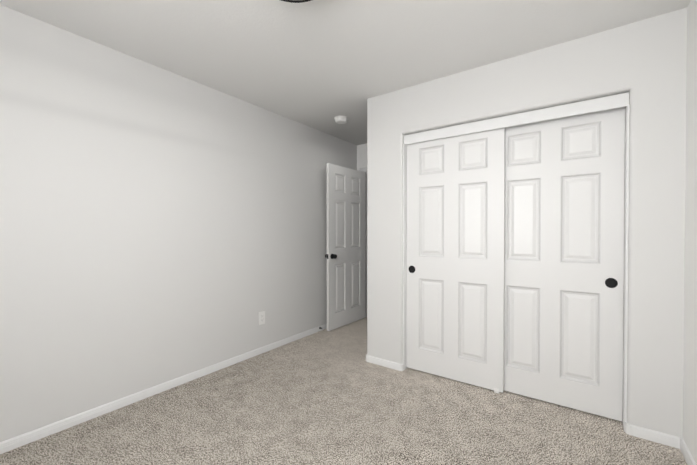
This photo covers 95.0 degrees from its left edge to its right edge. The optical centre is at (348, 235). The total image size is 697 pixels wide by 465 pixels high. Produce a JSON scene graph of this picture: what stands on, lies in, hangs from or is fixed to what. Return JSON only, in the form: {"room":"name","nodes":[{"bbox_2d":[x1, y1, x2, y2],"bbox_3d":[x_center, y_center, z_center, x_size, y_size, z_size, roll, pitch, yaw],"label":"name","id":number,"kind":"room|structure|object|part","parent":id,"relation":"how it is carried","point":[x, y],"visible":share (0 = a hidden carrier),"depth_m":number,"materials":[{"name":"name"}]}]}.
{"room":"empty bedroom","nodes":[
{"label":"empty bedroom","id":0,"kind":"room"},
{"bbox_2d":[0,5,356,441],"bbox_3d":[-1.208,-0.043,2.817,0.120,2.450,4.640,0,1,36],"label":"wall","id":1,"kind":"structure","parent":0,"point":[158,225],"depth_m":2.27,"materials":[{"name":"paint"}]},
{"bbox_2d":[0,323,326,453],"bbox_3d":[-1.154,1.152,2.791,0.013,0.060,4.400,0,1,36],"label":"baseboard","id":2,"kind":"structure","parent":1,"relation":"attached to","point":[35,434],"depth_m":2.26,"materials":[{"name":"white paint"}]},
{"bbox_2d":[259,311,264,324],"bbox_3d":[-0.866,0.826,3.196,0.008,0.128,0.078,0,1,36],"label":"duplex electrical outlet","id":3,"kind":"object","parent":1,"relation":"attached to","point":[262,317],"visible":1,"depth_m":3.20,"materials":[{"name":"white plastic"}]},
{"bbox_2d":[0,317,686,464],"bbox_3d":[0.421,1.236,2.384,3.290,0.100,5.810,0,1,36],"label":"floor","id":4,"kind":"structure","parent":0,"point":[326,397],"depth_m":2.00,"materials":[{"name":"beige carpet"}]},
{"bbox_2d":[325,163,364,330],"bbox_3d":[-0.019,0.141,4.169,0.167,2.030,0.780,0,1,38],"label":"entry door","id":5,"kind":"structure","parent":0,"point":[345,255],"depth_m":4.12,"materials":[{"name":"white paint"}]},
{"bbox_3d":[-0.226,0.256,3.901,0.167,0.065,0.102,0,1,38],"label":"knob","id":6,"kind":"part","parent":5,"relation":"part of","materials":[{"name":"black metal"}]},
{"bbox_2d":[0,0,690,144],"bbox_3d":[0.421,-1.314,2.358,3.290,0.100,5.810,0,1,36],"label":"ceiling","id":7,"kind":"structure","parent":0,"point":[320,65],"depth_m":2.03,"materials":[{"name":"paint"}]},
{"bbox_2d":[281,0,310,2],"bbox_3d":[-0.252,-1.192,1.378,0.352,0.124,0.352,0,1,36],"label":"flush ceiling light","id":8,"kind":"object","parent":7,"relation":"attached to","point":[296,1],"visible":1,"depth_m":1.55,"materials":[{"name":"black metal"}]},
{"bbox_2d":[334,116,347,123],"bbox_3d":[-0.080,-1.250,3.473,0.148,0.051,0.148,0,1,36],"label":"smoke detector","id":9,"kind":"object","parent":7,"relation":"attached to","point":[340,119],"visible":1,"depth_m":3.43,"materials":[{"name":"white plastic"}]},
{"bbox_2d":[357,143,366,170],"bbox_3d":[0.594,-0.059,4.307,1.080,2.450,0.120,0,1,36],"label":"wall","id":10,"kind":"structure","parent":0,"point":[361,155],"depth_m":4.51,"materials":[{"name":"white paint"}]},
{"bbox_2d":[359,167,366,171],"bbox_3d":[0.524,0.108,4.276,0.909,2.117,0.014,0,1,36],"label":"door frame","id":11,"kind":"structure","parent":10,"relation":"attached to","point":[363,169],"depth_m":4.48,"materials":[{"name":"white paint"}]},
{"bbox_2d":[365,171,366,316],"bbox_3d":[0.563,0.134,4.331,0.805,2.065,0.122,0,1,36],"label":"door frame","id":12,"kind":"structure","parent":10,"relation":"in","point":[366,244],"depth_m":4.54,"materials":[{"name":"white paint"}]},
{"bbox_2d":[367,8,686,438],"bbox_3d":[1.065,-0.040,2.446,2.090,2.450,0.160,0,1,36],"label":"wall","id":13,"kind":"structure","parent":0,"point":[643,63],"depth_m":1.90,"materials":[{"name":"white paint"}]},
{"bbox_2d":[406,128,504,392],"bbox_3d":[0.844,0.162,2.613,0.785,2.020,0.035,0,1,36],"label":"closet door","id":14,"kind":"structure","parent":13,"relation":"in","point":[455,255],"depth_m":2.57,"materials":[{"name":"white paint"}]},
{"bbox_2d":[409,266,414,272],"bbox_3d":[0.555,0.297,2.796,0.064,0.064,0.004,0,1,36],"label":"door pull","id":15,"kind":"object","parent":14,"relation":"attached to","point":[411,269],"visible":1,"depth_m":2.80,"materials":[{"name":"black metal"}]},
{"bbox_2d":[403,104,629,427],"bbox_3d":[1.123,0.197,2.418,1.489,1.978,0.142,0,1,36],"label":"trim","id":16,"kind":"structure","parent":13,"relation":"attached to","point":[625,294],"depth_m":1.99,"materials":[{"name":"white paint"}]},
{"bbox_2d":[404,92,628,144],"bbox_3d":[1.126,-0.835,2.412,1.488,0.086,0.112,0,1,36],"label":"trim","id":17,"kind":"structure","parent":13,"relation":"attached to","point":[616,101],"depth_m":2.25,"materials":[{"name":"white paint"}]},
{"bbox_2d":[366,354,679,448],"bbox_3d":[1.009,1.156,2.403,2.090,0.060,0.031,0,1,36],"label":"baseboard","id":18,"kind":"structure","parent":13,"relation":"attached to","point":[656,436],"depth_m":1.88,"materials":[{"name":"white paint"}]},
{"bbox_2d":[504,107,624,420],"bbox_3d":[1.424,0.166,2.254,0.785,2.020,0.035,0,1,36],"label":"closet door","id":19,"kind":"structure","parent":13,"relation":"in","point":[564,252],"depth_m":2.19,"materials":[{"name":"white paint"}]},
{"bbox_2d":[605,278,617,287],"bbox_3d":[1.683,0.305,2.046,0.064,0.064,0.004,0,1,36],"label":"door pull","id":20,"kind":"object","parent":19,"relation":"attached to","point":[611,282],"visible":1,"depth_m":2.05,"materials":[{"name":"black metal"}]},
{"bbox_2d":[683,0,696,464],"bbox_3d":[1.260,-0.023,0.819,0.120,2.450,4.260,0,1,36],"label":"wall","id":21,"kind":"structure","parent":0,"point":[690,372],"depth_m":1.68,"materials":[{"name":"white paint"}]},
{"bbox_2d":[680,438,695,464],"bbox_3d":[0.950,1.175,0.512,0.013,0.060,3.140,0,1,36],"label":"baseboard","id":22,"kind":"structure","parent":21,"relation":"attached to","point":[687,455],"depth_m":1.69,"materials":[{"name":"white paint"}]}
]}

